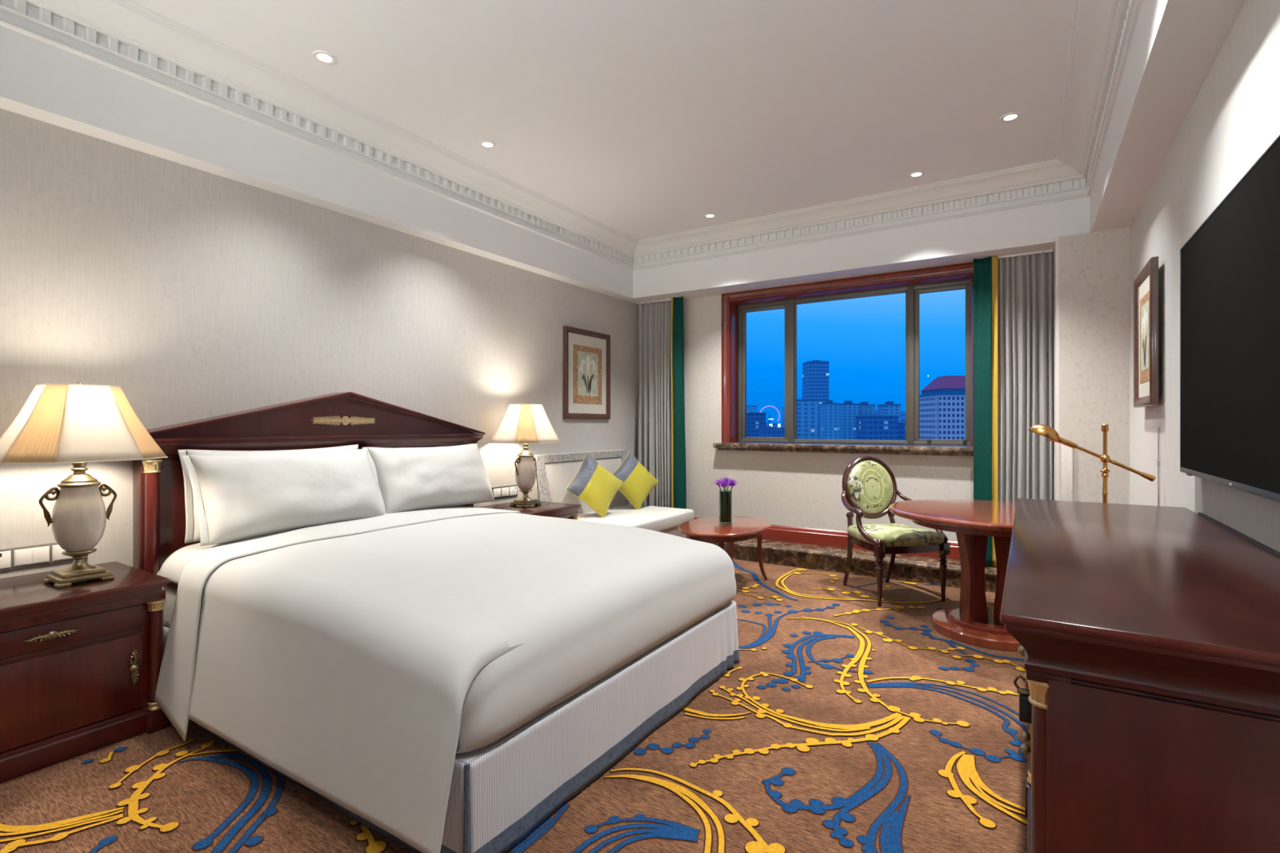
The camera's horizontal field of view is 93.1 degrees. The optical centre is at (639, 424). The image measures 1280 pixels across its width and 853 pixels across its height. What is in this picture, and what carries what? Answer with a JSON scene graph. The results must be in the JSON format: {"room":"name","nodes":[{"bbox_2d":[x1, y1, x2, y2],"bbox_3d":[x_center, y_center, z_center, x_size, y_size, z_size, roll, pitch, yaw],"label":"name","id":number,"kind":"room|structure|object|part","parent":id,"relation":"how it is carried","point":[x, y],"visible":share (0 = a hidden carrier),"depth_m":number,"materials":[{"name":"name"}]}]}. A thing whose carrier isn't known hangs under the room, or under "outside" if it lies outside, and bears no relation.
{"room":"hotel room","nodes":[
{"label":"hotel room","id":0,"kind":"room"},
{"bbox_2d":[0,108,639,578],"bbox_3d":[-1.979,-0.350,3.996,0.200,3.500,7.600,0,0,33],"label":"wall","id":1,"kind":"structure","parent":0,"point":[197,294],"depth_m":3.35,"materials":[{"name":"paint"}]},
{"bbox_2d":[0,542,88,571],"bbox_3d":[-2.691,0.582,2.683,0.015,0.092,0.380,0,0,33],"label":"wall socket","id":2,"kind":"object","parent":1,"relation":"attached to","point":[17,557],"visible":0.77,"depth_m":2.68,"materials":[{"name":"grey plastic"}]},
{"bbox_2d":[0,0,638,271],"bbox_3d":[-1.706,-1.777,3.798,0.203,0.244,6.360,0,0,33],"label":"trim","id":3,"kind":"structure","parent":1,"relation":"attached to","point":[127,37],"depth_m":3.38,"materials":[{"name":"white paint"}]},
{"bbox_2d":[491,484,517,498],"bbox_3d":[-1.143,0.566,5.103,0.015,0.094,0.293,0,0,33],"label":"wall socket","id":4,"kind":"object","parent":1,"relation":"attached to","point":[508,491],"visible":0.93,"depth_m":5.10,"materials":[{"name":"grey plastic"}]},
{"bbox_2d":[563,325,610,419],"bbox_3d":[-0.518,-0.497,6.062,0.034,0.885,0.735,0,0,33],"label":"picture frame","id":5,"kind":"object","parent":1,"relation":"attached to","point":[586,353],"visible":1,"depth_m":6.04,"materials":[{"name":"brown wood"}]},
{"bbox_2d":[577,351,597,396],"bbox_3d":[-0.519,-0.505,6.063,0.002,0.436,0.326,0,0,33],"label":"print","id":6,"kind":"object","parent":5,"relation":"attached to","point":[587,360],"depth_m":6.06,"materials":[{"name":"white paper"}]},
{"bbox_2d":[709,537,996,593],"bbox_3d":[1.524,1.224,5.676,3.892,0.152,0.395,0,0,33],"label":"trim","id":7,"kind":"structure","parent":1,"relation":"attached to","point":[908,568],"depth_m":5.31,"materials":[{"name":"brown stone"}]},
{"bbox_2d":[632,159,1088,271],"bbox_3d":[1.536,-1.777,5.378,3.963,0.244,0.203,0,0,33],"label":"trim","id":8,"kind":"structure","parent":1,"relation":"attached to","point":[1053,180],"depth_m":5.12,"materials":[{"name":"white paint"}]},
{"bbox_2d":[0,559,1027,852],"bbox_3d":[-0.080,1.347,2.780,4.310,0.106,7.202,0,0,33],"label":"floor","id":9,"kind":"structure","parent":0,"point":[844,722],"depth_m":2.24,"materials":[{"name":"brown carpet"}]},
{"bbox_2d":[0,561,170,783],"bbox_3d":[-2.452,0.980,2.491,0.615,0.640,0.665,0,0,33],"label":"nightstand","id":10,"kind":"object","parent":9,"relation":"on","point":[81,662],"visible":0.93,"depth_m":2.39,"materials":[{"name":"brown wood"}]},
{"bbox_3d":[-2.240,0.806,2.314,0.029,0.034,0.156,0,0,33],"label":"handle","id":11,"kind":"part","parent":10,"relation":"part of","materials":[{"name":"gold metal"}]},
{"bbox_3d":[-2.237,0.806,2.353,0.015,0.093,0.491,0,0,33],"label":"drawer","id":12,"kind":"part","parent":10,"relation":"part of","materials":[{"name":"brown wood"}]},
{"bbox_3d":[-2.237,1.036,2.353,0.015,0.312,0.491,0,0,33],"label":"door","id":13,"kind":"part","parent":10,"relation":"part of","materials":[{"name":"brown wood"}]},
{"bbox_3d":[-2.238,0.867,2.354,0.006,0.017,0.505,0,0,33],"label":"rail","id":14,"kind":"part","parent":10,"relation":"part of","materials":[{"name":"brown wood"}]},
{"bbox_2d":[0,381,168,588],"bbox_3d":[-2.368,0.239,2.561,0.529,0.842,0.529,0,0,33],"label":"table lamp","id":15,"kind":"object","parent":10,"relation":"on","point":[79,424],"visible":1,"depth_m":2.48,"materials":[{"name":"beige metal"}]},
{"bbox_3d":[-2.319,-0.008,2.339,0.195,0.308,0.195,0,0,33],"label":"pleated panel","id":16,"kind":"part","parent":15,"relation":"part of","materials":[{"name":"beige fabric"}]},
{"bbox_3d":[-2.418,0.337,2.484,0.014,0.162,0.066,0,0,33],"label":"handle","id":17,"kind":"part","parent":15,"relation":"part of","materials":[{"name":"brown metal"}]},
{"bbox_2d":[51,485,106,551],"bbox_3d":[-2.368,0.393,2.561,0.172,0.278,0.172,0,0,33],"label":"vase","id":18,"kind":"object","parent":15,"relation":"on","point":[79,513],"depth_m":2.51,"materials":[{"name":"beige ceramic"}]},
{"bbox_3d":[-2.368,0.636,2.561,0.184,0.048,0.184,0,0,33],"label":"plate","id":19,"kind":"part","parent":15,"relation":"part of","materials":[{"name":"gold metal"}]},
{"bbox_3d":[-2.368,-0.008,2.561,0.525,0.308,0.525,0,0,33],"label":"lamp shade","id":20,"kind":"part","parent":15,"relation":"part of","materials":[{"name":"white fabric"}]},
{"bbox_3d":[-2.318,0.337,2.639,0.014,0.162,0.066,0,0,33],"label":"handle","id":21,"kind":"part","parent":15,"relation":"part of","materials":[{"name":"brown metal"}]},
{"bbox_3d":[-2.168,-0.008,2.606,0.159,0.308,0.177,0,0,-12],"label":"pleated panel","id":22,"kind":"part","parent":15,"relation":"part of","materials":[{"name":"beige fabric"}]},
{"bbox_3d":[-2.104,1.015,2.526,0.029,0.151,0.034,0,0,33],"label":"handle","id":23,"kind":"part","parent":10,"relation":"part of","materials":[{"name":"gold metal"}]},
{"bbox_2d":[133,391,739,852],"bbox_3d":[-0.939,0.548,3.200,2.400,1.503,2.245,0,0,33],"label":"bed","id":24,"kind":"object","parent":9,"relation":"on","point":[501,791],"visible":0.34,"depth_m":2.71,"materials":[{"name":"white fabric"}]},
{"bbox_2d":[177,444,358,543],"bbox_3d":[-1.995,0.352,3.380,0.190,0.457,0.957,0,0,32],"label":"pillow","id":25,"kind":"object","parent":24,"relation":"on","point":[193,531],"visible":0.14,"depth_m":3.02,"materials":[{"name":"fabric"}]},
{"bbox_3d":[-1.901,0.720,3.827,0.103,1.120,2.060,0,0,33],"label":"headboard","id":26,"kind":"part","parent":24,"relation":"part of","materials":[{"name":"brown wood"}]},
{"bbox_3d":[-0.947,0.838,3.128,2.235,0.275,1.840,0,0,33],"label":"mattress","id":27,"kind":"part","parent":24,"relation":"part of","materials":[{"name":"white fabric"}]},
{"bbox_3d":[-1.878,0.119,3.798,0.173,0.102,2.241,0,0,33],"label":"cornice","id":28,"kind":"part","parent":24,"relation":"part of","materials":[{"name":"brown wood"}]},
{"bbox_2d":[158,512,736,852],"bbox_3d":[-0.887,0.868,3.029,2.142,0.630,2.033,0,0,33],"label":"duvet","id":29,"kind":"object","parent":24,"relation":"on","point":[357,668],"visible":0.84,"depth_m":2.14,"materials":[{"name":"fabric"}]},
{"bbox_2d":[181,448,385,546],"bbox_3d":[-1.888,0.363,3.324,0.316,0.428,0.992,0,0,33],"label":"pillow","id":30,"kind":"object","parent":29,"relation":"on","point":[237,498],"visible":0.93,"depth_m":3.15,"materials":[{"name":"fabric"}]},
{"bbox_2d":[154,506,521,741],"bbox_3d":[-1.537,0.897,3.406,0.556,0.705,2.028,0,0,30],"label":"sheet","id":31,"kind":"object","parent":29,"relation":"on","point":[173,694],"visible":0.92,"depth_m":2.60,"materials":[{"name":"fabric"}]},
{"bbox_2d":[361,443,494,513],"bbox_3d":[-1.400,0.354,4.128,0.300,0.425,0.939,0,0,33],"label":"pillow","id":32,"kind":"object","parent":31,"relation":"on","point":[407,478],"visible":0.98,"depth_m":3.98,"materials":[{"name":"fabric"}]},
{"bbox_2d":[478,500,581,519],"bbox_3d":[-0.918,0.980,4.890,0.615,0.640,0.665,0,0,33],"label":"nightstand","id":33,"kind":"object","parent":9,"relation":"on","point":[562,510],"visible":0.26,"depth_m":4.84,"materials":[{"name":"brown wood"}]},
{"bbox_2d":[489,402,561,507],"bbox_3d":[-0.933,0.239,4.947,0.529,0.842,0.529,0,0,33],"label":"table lamp","id":34,"kind":"object","parent":33,"relation":"on","point":[525,424],"visible":1,"depth_m":4.83,"materials":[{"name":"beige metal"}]},
{"bbox_3d":[-0.983,0.337,4.870,0.014,0.162,0.066,0,0,33],"label":"handle","id":35,"kind":"part","parent":34,"relation":"part of","materials":[{"name":"brown metal"}]},
{"bbox_3d":[-0.933,-0.008,4.947,0.525,0.308,0.525,0,0,33],"label":"lamp shade","id":36,"kind":"part","parent":34,"relation":"part of","materials":[{"name":"white fabric"}]},
{"bbox_3d":[-0.933,0.636,4.947,0.184,0.048,0.184,0,0,33],"label":"plate","id":37,"kind":"part","parent":34,"relation":"part of","materials":[{"name":"gold metal"}]},
{"bbox_2d":[515,456,536,489],"bbox_3d":[-0.933,0.393,4.947,0.172,0.278,0.172,0,0,33],"label":"vase","id":38,"kind":"object","parent":34,"relation":"on","point":[525,469],"depth_m":4.88,"materials":[{"name":"beige ceramic"}]},
{"bbox_3d":[-0.889,-0.008,4.747,0.177,0.308,0.159,0,0,-12],"label":"pleated panel","id":39,"kind":"part","parent":34,"relation":"part of","materials":[{"name":"beige fabric"}]},
{"bbox_2d":[528,449,693,537],"bbox_3d":[-0.216,0.785,5.708,0.915,1.030,1.415,0,0,33],"label":"sofa","id":40,"kind":"object","parent":9,"relation":"on","point":[554,472],"visible":0.3,"depth_m":5.64,"materials":[{"name":"fabric"}]},
{"bbox_3d":[-0.536,0.735,5.913,0.155,0.930,1.415,0,0,33],"label":"backrest","id":41,"kind":"part","parent":40,"relation":"part of","materials":[{"name":"fabric"}]},
{"bbox_2d":[565,453,623,517],"bbox_3d":[-0.411,0.562,5.593,0.616,0.602,0.245,0,0,-20],"label":"cushion","id":42,"kind":"object","parent":40,"relation":"on","point":[593,484],"visible":0.99,"depth_m":5.52,"materials":[{"name":"yellow fabric"}]},
{"bbox_2d":[613,450,658,509],"bbox_3d":[-0.062,0.568,6.141,0.228,0.609,0.631,0,0,41],"label":"cushion","id":43,"kind":"object","parent":40,"relation":"on","point":[638,482],"visible":0.84,"depth_m":6.07,"materials":[{"name":"yellow fabric"}]},
{"bbox_2d":[577,504,693,532],"bbox_3d":[-0.159,0.910,5.672,0.780,0.130,1.405,0,0,33],"label":"seat cushion","id":44,"kind":"object","parent":40,"relation":"on","point":[660,519],"depth_m":5.68,"materials":[{"name":"white fabric"}]},
{"bbox_3d":[-0.201,1.090,5.699,0.800,0.240,1.395,0,0,33],"label":"seat","id":45,"kind":"part","parent":40,"relation":"part of","materials":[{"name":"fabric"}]},
{"bbox_2d":[677,515,771,580],"bbox_3d":[0.685,1.051,4.867,0.670,0.503,1.000,0,0,33],"label":"coffee table","id":46,"kind":"object","parent":9,"relation":"on","point":[708,530],"visible":0.75,"depth_m":4.68,"materials":[{"name":"brown wood"}]},
{"bbox_3d":[0.711,1.066,5.232,0.058,0.473,0.138,0,0,21],"label":"leg","id":47,"kind":"part","parent":46,"relation":"part of","materials":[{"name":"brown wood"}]},
{"bbox_2d":[719,489,732,524],"bbox_3d":[0.693,0.667,4.898,0.106,0.264,0.106,0,0,33],"label":"vase","id":48,"kind":"object","parent":46,"relation":"on","point":[725,497],"visible":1,"depth_m":4.85,"materials":[{"name":"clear glass"}]},
{"bbox_2d":[713,476,737,491],"bbox_3d":[0.693,0.595,4.897,0.168,0.349,0.161,0,0,-20],"label":"flowers","id":49,"kind":"object","parent":48,"relation":"in","point":[726,482],"visible":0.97,"depth_m":4.87,"materials":[{"name":"purple plant"}]},
{"bbox_3d":[0.660,1.066,4.503,0.058,0.473,0.138,0,0,21],"label":"leg","id":50,"kind":"part","parent":46,"relation":"part of","materials":[{"name":"brown wood"}]},
{"bbox_3d":[1.006,1.066,5.044,0.058,0.473,0.138,0,0,44],"label":"leg","id":51,"kind":"part","parent":46,"relation":"part of","materials":[{"name":"brown wood"}]},
{"bbox_2d":[841,455,950,606],"bbox_3d":[1.911,0.778,4.662,0.688,1.050,0.638,0,0,-12],"label":"armchair","id":52,"kind":"object","parent":9,"relation":"on","point":[869,486],"visible":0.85,"depth_m":4.75,"materials":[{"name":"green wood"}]},
{"bbox_3d":[1.677,1.000,4.858,0.063,0.605,0.138,0,0,-3],"label":"leg","id":53,"kind":"part","parent":52,"relation":"part of","materials":[{"name":"brown wood"}]},
{"bbox_3d":[1.633,0.701,4.581,0.104,0.348,0.545,0,0,-8],"label":"armrest","id":54,"kind":"part","parent":52,"relation":"part of","materials":[{"name":"brown wood"}]},
{"bbox_3d":[1.858,0.505,4.903,0.484,0.503,0.141,0,0,-12],"label":"frame","id":55,"kind":"part","parent":52,"relation":"part of","materials":[{"name":"brown wood"}]},
{"bbox_3d":[1.859,0.506,4.899,0.408,0.432,0.130,0,0,-12],"label":"backrest","id":56,"kind":"part","parent":52,"relation":"part of","materials":[{"name":"yellow"}]},
{"bbox_3d":[1.712,1.058,4.334,0.063,0.485,0.061,0,0,-12],"label":"leg","id":57,"kind":"part","parent":52,"relation":"part of","materials":[{"name":"brown wood"}]},
{"bbox_3d":[2.041,1.000,4.938,0.063,0.605,0.138,0,0,-22],"label":"leg","id":58,"kind":"part","parent":52,"relation":"part of","materials":[{"name":"brown wood"}]},
{"bbox_3d":[1.920,0.900,4.620,0.522,0.050,0.526,0,0,-12],"label":"seat rail","id":59,"kind":"part","parent":52,"relation":"part of","materials":[{"name":"brown wood"}]},
{"bbox_3d":[1.920,0.828,4.620,0.545,0.096,0.550,0,0,-12],"label":"seat","id":60,"kind":"part","parent":52,"relation":"part of","materials":[{"name":"green fabric"}]},
{"bbox_3d":[2.197,0.701,4.705,0.104,0.348,0.545,0,0,-16],"label":"armrest","id":61,"kind":"part","parent":52,"relation":"part of","materials":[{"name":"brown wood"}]},
{"bbox_3d":[2.229,1.058,4.448,0.063,0.485,0.061,0,0,-12],"label":"leg","id":62,"kind":"part","parent":52,"relation":"part of","materials":[{"name":"brown wood"}]},
{"bbox_2d":[888,499,1021,651],"bbox_3d":[2.252,0.926,3.901,1.208,0.748,1.208,0,0,33],"label":"pedestal table","id":63,"kind":"object","parent":9,"relation":"on","point":[972,521],"visible":0.57,"depth_m":3.72,"materials":[{"name":"brown wood"}]},
{"bbox_2d":[1027,424,1155,502],"bbox_3d":[2.457,0.649,3.320,0.560,1.302,0.180,0,0,33],"label":"reading lamp","id":64,"kind":"object","parent":9,"relation":"on","point":[1044,430],"visible":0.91,"depth_m":3.28,"materials":[{"name":"gold metal"}]},
{"bbox_3d":[2.512,0.187,3.265,0.408,0.221,0.033,0,0,33],"label":"arm","id":65,"kind":"part","parent":64,"relation":"part of","materials":[{"name":"gold metal"}]},
{"bbox_2d":[1000,497,1279,852],"bbox_3d":[1.534,0.828,1.894,0.634,0.945,2.155,0,0,33],"label":"dresser","id":66,"kind":"object","parent":9,"relation":"on","point":[1148,636],"visible":1,"depth_m":1.11,"materials":[{"name":"brown wood"}]},
{"bbox_3d":[0.937,0.550,1.470,0.037,0.026,0.026,0,0,33],"label":"knob","id":67,"kind":"part","parent":66,"relation":"part of","materials":[{"name":"gold metal"}]},
{"bbox_3d":[1.056,0.850,1.651,0.032,0.024,0.024,0,0,33],"label":"knob","id":68,"kind":"part","parent":66,"relation":"part of","materials":[{"name":"gold metal"}]},
{"bbox_3d":[1.016,0.850,1.588,0.032,0.024,0.024,0,0,33],"label":"knob","id":69,"kind":"part","parent":66,"relation":"part of","materials":[{"name":"gold metal"}]},
{"bbox_3d":[1.538,0.446,1.897,0.618,0.108,2.143,0,0,33],"label":"cornice","id":70,"kind":"part","parent":66,"relation":"part of","materials":[{"name":"brown wood"}]},
{"bbox_2d":[0,0,1246,305],"bbox_3d":[-0.031,-1.690,2.857,4.310,0.660,7.380,0,0,33],"label":"ceiling","id":71,"kind":"structure","parent":0,"point":[643,119],"depth_m":3.40,"materials":[{"name":"white paint"}]},
{"bbox_2d":[311,49,336,64],"bbox_3d":[-1.630,-1.897,3.131,0.112,0.007,0.112,0,0,33],"label":"recessed light","id":72,"kind":"object","parent":71,"relation":"in","point":[322,56],"visible":1,"depth_m":3.12,"materials":[{"name":"white plastic"}]},
{"bbox_2d":[479,139,496,148],"bbox_3d":[-1.032,-1.897,4.103,0.112,0.007,0.112,0,0,33],"label":"recessed light","id":73,"kind":"object","parent":71,"relation":"in","point":[485,144],"visible":1,"depth_m":4.10,"materials":[{"name":"white"}]},
{"bbox_2d":[638,300,671,507],"bbox_3d":[0.169,-0.107,6.649,0.455,2.499,0.097,0,0,33],"label":"drape","id":74,"kind":"object","parent":71,"relation":"hanging from","point":[655,415],"depth_m":6.65,"materials":[{"name":"grey fabric"}]},
{"bbox_2d":[637,296,686,508],"bbox_3d":[0.233,-0.109,6.594,0.616,2.502,0.115,0,0,33],"label":"curtain","id":75,"kind":"object","parent":71,"relation":"hanging from","point":[661,415],"visible":0.8,"depth_m":6.61,"materials":[{"name":"white fabric"}]},
{"bbox_2d":[703,213,715,217],"bbox_3d":[0.636,-1.897,5.505,0.112,0.007,0.112,0,0,33],"label":"recessed light","id":76,"kind":"object","parent":71,"relation":"in","point":[708,215],"visible":1,"depth_m":5.50,"materials":[{"name":"white plastic"}]},
{"bbox_2d":[908,170,924,177],"bbox_3d":[2.096,-1.897,4.595,0.112,0.007,0.112,0,0,33],"label":"recessed light","id":77,"kind":"object","parent":71,"relation":"in","point":[919,173],"visible":1,"depth_m":4.59,"materials":[{"name":"white"}]},
{"bbox_2d":[1000,111,1021,121],"bbox_3d":[2.284,-1.897,3.738,0.112,0.007,0.112,0,0,33],"label":"recessed light","id":78,"kind":"object","parent":71,"relation":"in","point":[1009,117],"visible":1,"depth_m":3.73,"materials":[{"name":"white plastic"}]},
{"bbox_2d":[973,249,1053,566],"bbox_3d":[2.973,-0.109,4.843,0.540,2.502,0.118,0,0,33],"label":"curtain","id":79,"kind":"object","parent":71,"relation":"hanging from","point":[1013,294],"visible":0.78,"depth_m":4.86,"materials":[{"name":"white fabric"}]},
{"bbox_2d":[1057,0,1142,196],"bbox_3d":[1.461,-1.777,1.772,0.203,0.244,6.360,0,0,33],"label":"trim","id":80,"kind":"structure","parent":71,"relation":"attached to","point":[1102,31],"depth_m":3.15,"materials":[{"name":"white paint"}]},
{"bbox_2d":[639,252,1053,542],"bbox_3d":[1.882,-0.350,5.847,4.310,3.500,0.280,0,0,33],"label":"wall","id":81,"kind":"structure","parent":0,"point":[804,490],"depth_m":6.07,"materials":[{"name":"paint"}]},
{"bbox_2d":[693,517,959,559],"bbox_3d":[1.624,1.073,5.833,3.892,0.150,0.022,0,0,33],"label":"ledge","id":82,"kind":"object","parent":81,"relation":"attached to","point":[838,539],"depth_m":5.78,"materials":[{"name":"brown wood"}]},
{"bbox_2d":[712,262,973,456],"bbox_3d":[1.898,-0.547,5.748,2.515,1.624,0.300,0,0,33],"label":"window","id":83,"kind":"structure","parent":81,"relation":"attached to","point":[735,306],"depth_m":5.75,"materials":[{"name":"brown wood"}]},
{"bbox_3d":[1.296,-0.537,6.276,0.517,1.381,0.045,0,0,33],"label":"sash","id":84,"kind":"part","parent":83,"relation":"part of","materials":[{"name":"glass"}]},
{"bbox_3d":[1.887,0.227,5.731,2.515,0.077,0.260,0,0,33],"label":"sill","id":85,"kind":"part","parent":83,"relation":"part of","materials":[{"name":"brown stone"}]},
{"bbox_3d":[2.003,-0.537,5.824,1.058,1.381,0.045,0,0,33],"label":"sash","id":86,"kind":"part","parent":83,"relation":"part of","materials":[{"name":"glass"}]},
{"bbox_3d":[2.684,-0.537,5.388,0.454,1.381,0.045,0,0,33],"label":"sash","id":87,"kind":"part","parent":83,"relation":"part of","materials":[{"name":"glass"}]},
{"bbox_2d":[998,250,1053,502],"bbox_3d":[3.053,-0.107,4.810,0.376,2.499,0.087,0,0,33],"label":"drape","id":88,"kind":"object","parent":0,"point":[1025,280],"depth_m":4.81,"materials":[{"name":"grey fabric"}]},
{"bbox_2d":[1053,226,1129,504],"bbox_3d":[3.319,-0.030,4.483,0.418,2.660,0.470,0,0,33],"label":"wall pier","id":89,"kind":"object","parent":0,"point":[1091,270],"visible":0.64,"depth_m":4.29,"materials":[{"name":"paint"}]},
{"bbox_2d":[1061,444,1072,501],"bbox_3d":[3.069,0.618,4.357,0.067,0.965,0.012,0,0,33],"label":"wall panel","id":90,"kind":"object","parent":89,"relation":"attached to","point":[1066,451],"visible":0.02,"depth_m":4.36,"materials":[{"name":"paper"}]},
{"bbox_2d":[1129,0,1279,552],"bbox_3d":[1.821,-0.350,1.566,0.200,3.500,7.600,0,0,33],"label":"wall","id":91,"kind":"structure","parent":0,"point":[1233,117],"depth_m":2.53,"materials":[{"name":"paint"}]},
{"bbox_2d":[1133,256,1158,407],"bbox_3d":[2.819,-0.484,3.385,0.034,0.765,0.600,0,0,33],"label":"picture frame","id":92,"kind":"object","parent":91,"relation":"attached to","point":[1146,283],"visible":1,"depth_m":3.33,"materials":[{"name":"brown wood"}]},
{"bbox_2d":[1139,290,1149,383],"bbox_3d":[2.820,-0.481,3.384,0.002,0.485,0.366,0,0,33],"label":"print","id":93,"kind":"object","parent":92,"relation":"attached to","point":[1144,299],"depth_m":3.39,"materials":[{"name":"white paper"}]},
{"bbox_2d":[1156,427,1159,506],"bbox_3d":[2.749,0.357,3.215,0.012,0.685,0.014,0,0,33],"label":"cable","id":94,"kind":"object","parent":91,"relation":"attached to","point":[1157,460],"visible":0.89,"depth_m":3.21,"materials":[{"name":"grey plastic"}]},
{"bbox_2d":[1180,134,1279,502],"bbox_3d":[1.846,-0.264,1.849,0.056,0.929,1.545,0,0,33],"label":"television","id":95,"kind":"object","parent":91,"relation":"attached to","point":[1230,265],"visible":1,"depth_m":1.84,"materials":[{"name":"black plastic"}]},
{"label":"outside","id":96,"kind":"structure","parent":0,"visible":0},
{"bbox_3d":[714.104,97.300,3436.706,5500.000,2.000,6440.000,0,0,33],"label":"ground","id":97,"kind":"structure","parent":96,"visible":0},
{"bbox_2d":[747,405,756,412],"bbox_3d":[213.836,30.105,1159.571,15.215,132.389,26.036,0,0,0],"label":"block","id":98,"kind":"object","parent":97,"relation":"on","point":[750,408],"visible":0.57,"depth_m":1146.97,"materials":[{"name":"blue"}]},
{"bbox_2d":[746,412,766,436],"bbox_3d":[94.480,43.100,510.000,19.202,106.400,20.800,0,0,0],"label":"building","id":99,"kind":"structure","parent":97,"relation":"on","point":[754,420],"depth_m":499.98,"materials":[{"name":"blue"}]},
{"bbox_2d":[760,405,779,426],"bbox_3d":[256.647,29.402,1200.000,40.153,133.905,1.701,0,0,0],"label":"wheel","id":100,"kind":"object","parent":97,"relation":"on","point":[771,415],"visible":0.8,"depth_m":1199.38,"materials":[{"name":"purple"}]},
{"bbox_3d":[256.374,29.676,1200.000,39.606,133.358,1.600,0,0,0],"label":"wheel frame","id":101,"kind":"part","parent":100,"relation":"part of","materials":[{"name":"blue"}]},
{"bbox_2d":[757,426,786,443],"bbox_3d":[96.113,48.950,440.000,17.012,94.700,20.800,0,0,0],"label":"building","id":102,"kind":"structure","parent":97,"relation":"on","point":[762,431],"depth_m":429.95,"materials":[{"name":"blue"}]},
{"bbox_2d":[782,407,784,423],"bbox_3d":[336.084,28.567,1388.776,14.091,135.466,39.110,0,0,0],"label":"block","id":103,"kind":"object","parent":97,"relation":"on","point":[783,408],"visible":0.14,"depth_m":1394.02,"materials":[{"name":"blue"}]},
{"bbox_2d":[796,399,818,444],"bbox_3d":[124.619,38.700,457.000,15.746,115.200,14.800,0,0,0],"label":"building","id":104,"kind":"structure","parent":97,"relation":"on","point":[806,409],"depth_m":450.04,"materials":[{"name":"blue"}]},
{"bbox_2d":[802,360,829,444],"bbox_3d":[204.711,10.700,712.000,27.464,171.200,24.800,0,0,0],"label":"tower","id":105,"kind":"structure","parent":97,"relation":"on","point":[815,372],"depth_m":699.93,"materials":[{"name":"blue"}]},
{"bbox_2d":[818,400,839,444],"bbox_3d":[190.126,35.950,610.000,13.726,120.700,20.800,0,0,0],"label":"building","id":106,"kind":"structure","parent":97,"relation":"on","point":[828,411],"depth_m":600.00,"materials":[{"name":"blue"}]},
{"bbox_2d":[838,400,859,439],"bbox_3d":[222.909,35.450,650.000,18.035,121.700,20.800,0,0,0],"label":"building","id":107,"kind":"structure","parent":97,"relation":"on","point":[847,411],"depth_m":639.95,"materials":[{"name":"blue"}]},
{"bbox_2d":[859,401,875,415],"bbox_3d":[245.772,35.800,665.000,17.263,121.000,20.800,0,0,0],"label":"building","id":108,"kind":"structure","parent":97,"relation":"on","point":[865,409],"depth_m":654.96,"materials":[{"name":"blue"}]},
{"bbox_2d":[855,415,899,444],"bbox_3d":[160.144,45.100,410.000,21.626,102.400,20.800,0,0,0],"label":"building","id":109,"kind":"structure","parent":97,"relation":"on","point":[868,427],"depth_m":399.98,"materials":[{"name":"blue"}]},
{"bbox_2d":[876,401,901,422],"bbox_3d":[254.623,36.300,620.000,16.132,120.000,20.800,0,0,0],"label":"building","id":110,"kind":"structure","parent":97,"relation":"on","point":[889,408],"depth_m":610.05,"materials":[{"name":"blue"}]},
{"bbox_2d":[898,422,905,439],"bbox_3d":[182.666,47.400,430.000,6.455,97.800,20.800,0,0,0],"label":"building","id":111,"kind":"structure","parent":97,"relation":"on","point":[901,425],"depth_m":420.00,"materials":[{"name":"blue"}]},
{"bbox_2d":[900,414,905,420],"bbox_3d":[412.360,40.396,943.298,8.316,111.807,38.723,0,0,0],"label":"block","id":112,"kind":"object","parent":97,"relation":"on","point":[902,416],"visible":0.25,"depth_m":943.93,"materials":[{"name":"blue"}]},
{"bbox_2d":[915,375,972,446],"bbox_3d":[135.949,37.550,266.000,21.644,117.500,23.000,0,0,0],"label":"building","id":113,"kind":"structure","parent":97,"relation":"on","point":[942,402],"depth_m":256.17,"materials":[{"name":"stone"}]}
]}

